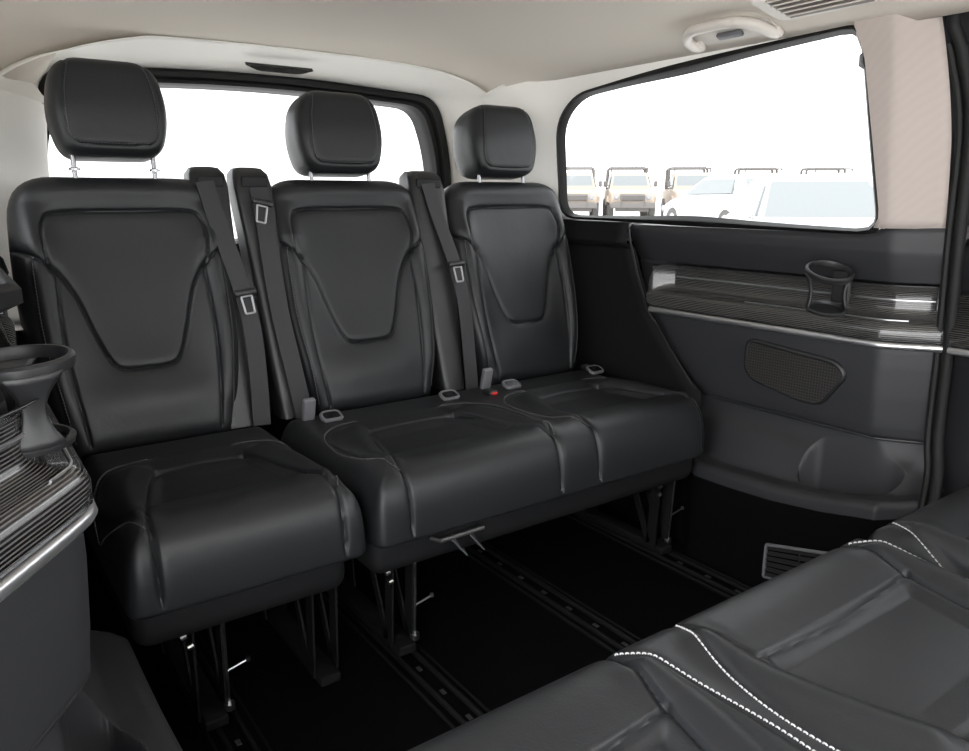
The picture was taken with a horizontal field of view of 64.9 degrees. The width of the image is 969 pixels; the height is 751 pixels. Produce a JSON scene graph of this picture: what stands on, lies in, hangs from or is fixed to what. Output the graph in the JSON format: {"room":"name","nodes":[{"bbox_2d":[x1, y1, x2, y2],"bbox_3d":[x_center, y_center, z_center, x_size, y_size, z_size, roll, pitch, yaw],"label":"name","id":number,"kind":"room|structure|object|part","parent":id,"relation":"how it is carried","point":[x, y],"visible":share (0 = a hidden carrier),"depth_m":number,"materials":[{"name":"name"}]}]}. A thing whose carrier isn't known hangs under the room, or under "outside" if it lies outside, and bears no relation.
{"room":"vehicle interior","nodes":[
{"label":"vehicle interior","id":0,"kind":"room"},
{"bbox_2d":[0,268,22,312],"bbox_3d":[-0.987,0.236,1.586,0.144,1.010,1.947,-8,15,-30],"label":"wall","id":1,"kind":"structure","parent":0,"point":[11,296],"depth_m":0.80,"materials":[{"name":"black plastic"}]},
{"bbox_2d":[0,256,19,344],"bbox_3d":[-1.116,0.019,1.776,0.101,0.684,1.116,-7,15,-28],"label":"trim","id":2,"kind":"structure","parent":1,"relation":"attached to","point":[3,266],"depth_m":1.57,"materials":[{"name":"black plastic"}]},
{"bbox_2d":[0,314,97,750],"bbox_3d":[-0.705,0.075,1.064,0.287,0.501,1.137,-7,15,-26],"label":"panel","id":3,"kind":"object","parent":1,"relation":"attached to","point":[47,503],"visible":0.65,"depth_m":0.81,"materials":[{"name":"black plastic"}]},
{"bbox_2d":[0,344,76,457],"bbox_3d":[-0.529,0.029,0.862,0.129,0.110,0.118,-9,16,-34],"label":"cup holder","id":4,"kind":"object","parent":3,"relation":"attached to","point":[22,381],"visible":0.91,"depth_m":0.84,"materials":[{"name":"black plastic"}]},
{"bbox_3d":[-0.557,0.021,0.900,0.068,0.091,0.022,-12,18,-42],"label":"arm","id":5,"kind":"part","parent":4,"relation":"part of","materials":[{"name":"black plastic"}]},
{"bbox_3d":[-0.491,0.040,0.833,0.068,0.089,0.022,-12,18,-42],"label":"arm","id":6,"kind":"part","parent":4,"relation":"part of","materials":[{"name":"black plastic"}]},
{"bbox_2d":[23,423,76,457],"bbox_3d":[-0.524,0.075,0.877,0.098,0.014,0.098,-9,16,-34],"label":"cup","id":7,"kind":"object","parent":4,"relation":"on","point":[39,444],"depth_m":0.85,"materials":[{"name":"black plastic"}]},
{"bbox_2d":[18,68,464,531],"bbox_3d":[-0.754,-0.295,2.773,1.660,1.496,0.118,-9,16,-34],"label":"door","id":8,"kind":"structure","parent":1,"relation":"in","point":[224,121],"depth_m":2.63,"materials":[{"name":"black glass"}]},
{"bbox_3d":[-0.771,-0.020,2.862,1.660,0.920,0.060,-9,16,-34],"label":"panel","id":9,"kind":"part","parent":8,"relation":"part of","materials":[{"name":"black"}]},
{"bbox_2d":[0,36,492,330],"bbox_3d":[-0.644,-0.626,2.356,1.948,0.754,0.594,-9,16,-34],"label":"trim","id":10,"kind":"structure","parent":1,"relation":"attached to","point":[23,125],"depth_m":2.31,"materials":[{"name":"white plastic"}]},
{"bbox_2d":[245,62,312,73],"bbox_3d":[-0.666,-0.994,2.471,0.226,0.022,0.023,-9,16,-34],"label":"ceiling light","id":11,"kind":"object","parent":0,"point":[258,66],"visible":1,"depth_m":2.46,"materials":[{"name":"black plastic"}]},
{"bbox_2d":[84,505,752,750],"bbox_3d":[0.429,0.826,1.330,2.100,0.020,4.200,-9,16,-34],"label":"floor","id":12,"kind":"structure","parent":0,"point":[502,646],"depth_m":1.95,"materials":[{"name":"black carpet"}]},
{"bbox_2d":[34,630,182,750],"bbox_3d":[-0.857,0.526,1.478,0.257,0.487,1.560,-9,16,-34],"label":"panel","id":13,"kind":"object","parent":12,"relation":"on","point":[117,709],"visible":0.41,"depth_m":1.15,"materials":[{"name":"black plastic"}]},
{"bbox_2d":[157,631,271,750],"bbox_3d":[-0.337,0.807,1.333,0.100,0.016,3.100,-9,16,-34],"label":"rail","id":14,"kind":"object","parent":12,"relation":"on","point":[241,733],"visible":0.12,"depth_m":1.61,"materials":[{"name":"black metal"}]},
{"bbox_2d":[7,57,365,731],"bbox_3d":[-0.720,-0.025,1.759,0.541,1.404,0.954,-9,16,-34],"label":"chair","id":15,"kind":"object","parent":14,"relation":"on","point":[199,524],"visible":0.96,"depth_m":1.80,"materials":[{"name":"black leather"}]},
{"bbox_3d":[-0.998,-0.508,1.853,0.026,0.096,0.027,-9,16,-34],"label":"headrest post","id":16,"kind":"part","parent":15,"relation":"part of","materials":[{"name":"silver metal"}]},
{"bbox_3d":[-0.905,-0.160,1.966,0.509,0.681,0.340,-9,16,-34],"label":"backrest","id":17,"kind":"part","parent":15,"relation":"part of","materials":[{"name":"black leather"}]},
{"bbox_3d":[-0.848,-0.533,1.957,0.026,0.096,0.027,-9,16,-34],"label":"headrest post","id":18,"kind":"part","parent":15,"relation":"part of","materials":[{"name":"silver metal"}]},
{"bbox_2d":[196,175,223,186],"bbox_3d":[-0.727,-0.514,2.018,0.068,0.030,0.012,-9,16,-34],"label":"outlet","id":19,"kind":"object","parent":15,"relation":"attached to","point":[201,180],"depth_m":2.01,"materials":[{"name":"black plastic"}]},
{"bbox_3d":[-0.620,0.388,1.726,0.434,0.115,0.530,-9,16,-34],"label":"seat","id":20,"kind":"part","parent":15,"relation":"part of","materials":[{"name":"black leather"}]},
{"bbox_2d":[82,427,365,620],"bbox_3d":[-0.605,0.273,1.691,0.479,0.180,0.600,-9,16,-34],"label":"seat cushion","id":21,"kind":"object","parent":15,"relation":"on","point":[186,517],"depth_m":1.51,"materials":[{"name":"black leather"}]},
{"bbox_3d":[-0.543,0.603,1.596,0.023,0.219,0.026,2,14,9],"label":"lock rod","id":22,"kind":"part","parent":15,"relation":"part of","materials":[{"name":"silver metal"}]},
{"bbox_3d":[-0.517,0.607,1.603,0.049,0.023,0.010,-7,15,-28],"label":"release lever","id":23,"kind":"part","parent":15,"relation":"part of","materials":[{"name":"silver metal"}]},
{"bbox_2d":[322,577,489,729],"bbox_3d":[0.014,0.749,1.575,0.100,0.016,3.100,-9,16,-34],"label":"rail","id":24,"kind":"object","parent":12,"relation":"on","point":[454,704],"visible":0.27,"depth_m":1.77,"materials":[{"name":"black metal"}]},
{"bbox_2d":[226,91,703,656],"bbox_3d":[-0.023,-0.125,2.245,1.179,1.374,0.954,-9,16,-34],"label":"seat","id":25,"kind":"object","parent":12,"relation":"on","point":[371,296],"visible":0.99,"depth_m":2.18,"materials":[{"name":"black leather"}]},
{"bbox_2d":[241,176,266,186],"bbox_3d":[-0.630,-0.530,2.085,0.072,0.030,0.012,-9,16,-34],"label":"outlet","id":26,"kind":"object","parent":25,"relation":"attached to","point":[246,181],"depth_m":2.08,"materials":[{"name":"black plastic"}]},
{"bbox_3d":[-0.498,-0.561,2.206,0.026,0.096,0.027,-9,16,-34],"label":"headrest post","id":27,"kind":"part","parent":25,"relation":"part of","materials":[{"name":"silver metal"}]},
{"bbox_3d":[-0.406,-0.242,2.311,0.509,0.681,0.340,-9,16,-34],"label":"backrest","id":28,"kind":"part","parent":25,"relation":"part of","materials":[{"name":"black leather"}]},
{"bbox_3d":[-0.172,0.542,1.853,0.023,0.219,0.026,2,14,9],"label":"lock rod","id":29,"kind":"part","parent":25,"relation":"part of","materials":[{"name":"black metal"}]},
{"bbox_3d":[-0.147,0.547,1.860,0.049,0.023,0.010,-7,15,-28],"label":"release lever","id":30,"kind":"part","parent":25,"relation":"part of","materials":[{"name":"silver metal"}]},
{"bbox_2d":[416,179,439,187],"bbox_3d":[-0.177,-0.604,2.399,0.086,0.030,0.012,-9,16,-34],"label":"outlet","id":31,"kind":"object","parent":25,"relation":"attached to","point":[420,183],"depth_m":2.39,"materials":[{"name":"black plastic"}]},
{"bbox_3d":[-0.058,0.365,1.774,0.150,0.013,0.032,-9,16,-34],"label":"pull handle","id":32,"kind":"part","parent":25,"relation":"part of","materials":[{"name":"grey metal"}]},
{"bbox_2d":[281,370,703,548],"bbox_3d":[0.057,0.163,2.149,1.124,0.183,0.600,-9,16,-34],"label":"seat cushion","id":33,"kind":"object","parent":25,"relation":"on","point":[416,466],"depth_m":1.97,"materials":[{"name":"black leather"}]},
{"bbox_3d":[0.078,-0.321,2.647,0.509,0.681,0.340,-9,16,-34],"label":"backrest","id":34,"kind":"part","parent":25,"relation":"part of","materials":[{"name":"black leather"}]},
{"bbox_3d":[0.042,0.279,2.184,1.079,0.115,0.530,-9,16,-34],"label":"seat","id":35,"kind":"part","parent":25,"relation":"part of","materials":[{"name":"black leather"}]},
{"bbox_3d":[0.577,0.419,2.372,0.023,0.219,0.026,2,14,9],"label":"lock rod","id":36,"kind":"part","parent":25,"relation":"part of","materials":[{"name":"black metal"}]},
{"bbox_3d":[0.603,0.424,2.380,0.049,0.023,0.010,-7,15,-28],"label":"release lever","id":37,"kind":"part","parent":25,"relation":"part of","materials":[{"name":"silver metal"}]},
{"bbox_2d":[457,541,641,653],"bbox_3d":[0.397,0.686,1.841,0.100,0.016,3.100,-9,16,-34],"label":"rail","id":38,"kind":"object","parent":12,"relation":"on","point":[592,624],"visible":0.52,"depth_m":2.11,"materials":[{"name":"black metal"}]},
{"bbox_2d":[564,513,752,598],"bbox_3d":[0.765,0.626,2.095,0.100,0.016,3.100,-9,16,-34],"label":"rail","id":39,"kind":"object","parent":12,"relation":"on","point":[726,586],"visible":0.23,"depth_m":2.31,"materials":[{"name":"black metal"}]},
{"bbox_2d":[867,486,968,578],"bbox_3d":[1.047,0.527,1.351,0.479,0.517,0.600,-9,16,-34],"label":"chair","id":40,"kind":"object","parent":39,"relation":"on","point":[937,533],"visible":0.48,"depth_m":1.35,"materials":[{"name":"black leather"}]},
{"bbox_2d":[408,539,968,750],"bbox_3d":[0.398,0.631,0.901,1.156,0.520,0.600,-9,16,-34],"label":"seat","id":41,"kind":"object","parent":12,"relation":"on","point":[860,645],"visible":1,"depth_m":0.95,"materials":[{"name":"black leather"}]},
{"bbox_2d":[601,391,943,586],"bbox_3d":[0.648,0.279,2.521,0.257,0.487,1.560,-9,16,-34],"label":"panel","id":42,"kind":"object","parent":12,"relation":"on","point":[759,478],"visible":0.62,"depth_m":2.14,"materials":[{"name":"black plastic"}]},
{"bbox_2d":[762,543,826,579],"bbox_3d":[0.844,0.513,2.051,0.012,0.154,0.210,-9,16,-34],"label":"air vent","id":43,"kind":"object","parent":42,"relation":"attached to","point":[768,546],"visible":0.48,"depth_m":2.09,"materials":[{"name":"grey plastic"}]},
{"bbox_2d":[0,0,968,92],"bbox_3d":[0.360,-0.559,0.936,1.886,0.328,3.977,-9,16,-34],"label":"ceiling","id":44,"kind":"structure","parent":0,"point":[487,44],"depth_m":2.05,"materials":[{"name":"fabric"}]},
{"bbox_2d":[682,16,783,52],"bbox_3d":[0.613,-0.876,1.950,0.121,0.052,0.272,-9,16,-34],"label":"handle","id":45,"kind":"object","parent":44,"relation":"attached to","point":[695,38],"visible":1,"depth_m":1.93,"materials":[{"name":"grey plastic"}]},
{"bbox_3d":[0.581,-0.894,2.072,0.031,0.025,0.036,-9,16,-34],"label":"handle mount","id":46,"kind":"part","parent":45,"relation":"part of","materials":[{"name":"grey plastic"}]},
{"bbox_3d":[0.636,-0.887,1.965,0.063,0.034,0.250,-9,16,-34],"label":"handle plate","id":47,"kind":"part","parent":45,"relation":"part of","materials":[{"name":"grey plastic"}]},
{"bbox_3d":[0.718,-0.850,1.885,0.031,0.025,0.036,-9,16,-34],"label":"handle mount","id":48,"kind":"part","parent":45,"relation":"part of","materials":[{"name":"grey plastic"}]},
{"bbox_2d":[751,0,885,19],"bbox_3d":[0.738,-0.833,1.673,0.152,0.042,0.290,-9,16,-34],"label":"ceiling vent","id":49,"kind":"object","parent":44,"relation":"in","point":[778,9],"visible":1,"depth_m":1.73,"materials":[{"name":"grey plastic"}]},
{"bbox_2d":[465,241,643,389],"bbox_3d":[0.529,-0.013,2.636,0.144,1.010,1.947,-11,17,-38],"label":"wall","id":50,"kind":"structure","parent":0,"point":[633,245],"depth_m":2.59,"materials":[{"name":"black plastic"}]},
{"bbox_2d":[563,219,700,410],"bbox_3d":[0.350,-0.221,2.791,0.101,0.684,1.116,-12,18,-41],"label":"trim","id":51,"kind":"structure","parent":50,"relation":"attached to","point":[617,334],"depth_m":2.65,"materials":[{"name":"black plastic"}]},
{"bbox_2d":[479,38,884,240],"bbox_3d":[0.524,-0.694,2.353,0.184,0.568,1.530,-10,17,-37],"label":"trim","id":52,"kind":"structure","parent":50,"relation":"attached to","point":[544,102],"depth_m":2.69,"materials":[{"name":"white plastic"}]},
{"bbox_2d":[556,25,879,233],"bbox_3d":[0.597,-0.681,2.248,0.103,0.480,1.186,-9,16,-34],"label":"window","id":53,"kind":"structure","parent":50,"relation":"in","point":[780,132],"depth_m":2.12,"materials":[{"name":"clear glass"}]},
{"bbox_2d":[631,223,968,444],"bbox_3d":[0.797,-0.167,2.185,0.164,0.546,1.030,-12,18,-41],"label":"panel","id":54,"kind":"object","parent":50,"relation":"attached to","point":[728,303],"visible":0.91,"depth_m":2.07,"materials":[{"name":"black plastic"}]},
{"bbox_2d":[745,343,841,402],"bbox_3d":[0.846,-0.006,2.106,0.003,0.141,0.296,-9,16,-34],"label":"speaker grille","id":55,"kind":"object","parent":54,"relation":"attached to","point":[787,372],"depth_m":2.10,"materials":[{"name":"black plastic"}]},
{"bbox_2d":[805,260,854,317],"bbox_3d":[0.871,-0.220,1.924,0.129,0.135,0.113,-9,16,-34],"label":"cup holder","id":56,"kind":"object","parent":54,"relation":"attached to","point":[841,282],"visible":1,"depth_m":1.93,"materials":[{"name":"black plastic"}]},
{"bbox_3d":[0.816,-0.215,1.922,0.020,0.093,0.020,0,13,0],"label":"arm","id":57,"kind":"part","parent":56,"relation":"part of","materials":[{"name":"black plastic"}]},
{"bbox_2d":[805,300,846,317],"bbox_3d":[0.865,-0.170,1.932,0.097,0.033,0.096,-9,16,-34],"label":"cup","id":58,"kind":"object","parent":56,"relation":"on","point":[823,308],"depth_m":1.93,"materials":[{"name":"black plastic"}]},
{"bbox_3d":[0.914,-0.215,1.923,0.020,0.093,0.020,0,13,0],"label":"arm","id":59,"kind":"part","parent":56,"relation":"part of","materials":[{"name":"black plastic"}]},
{"bbox_2d":[859,52,864,69],"bbox_3d":[0.881,-0.733,1.771,0.013,0.049,0.022,-9,16,-34],"label":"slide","id":60,"kind":"object","parent":50,"relation":"attached to","point":[861,57],"visible":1,"depth_m":1.77,"materials":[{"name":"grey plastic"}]},
{"bbox_2d":[853,14,950,228],"bbox_3d":[0.955,-0.583,1.762,0.248,0.479,0.106,8,16,32],"label":"trim","id":61,"kind":"structure","parent":50,"relation":"attached to","point":[906,61],"depth_m":1.74,"materials":[{"name":"fabric"}]},
{"bbox_2d":[917,13,968,509],"bbox_3d":[1.433,0.033,1.297,0.146,1.499,1.382,-9,16,-34],"label":"door frame","id":62,"kind":"structure","parent":50,"relation":"attached to","point":[958,49],"depth_m":1.79,"materials":[{"name":"black rubber"}]},
{"bbox_2d":[941,239,968,497],"bbox_3d":[1.478,-0.052,1.262,0.137,1.680,1.406,-9,16,-34],"label":"door","id":63,"kind":"structure","parent":50,"relation":"in","point":[956,441],"depth_m":1.84,"materials":[{"name":"black plastic"}]},
{"bbox_2d":[942,12,968,224],"bbox_3d":[1.076,-0.107,1.828,0.196,1.555,0.084,3,14,10],"label":"trim","id":64,"kind":"structure","parent":50,"relation":"attached to","point":[964,16],"depth_m":1.71,"materials":[{"name":"black plastic"}]}
]}

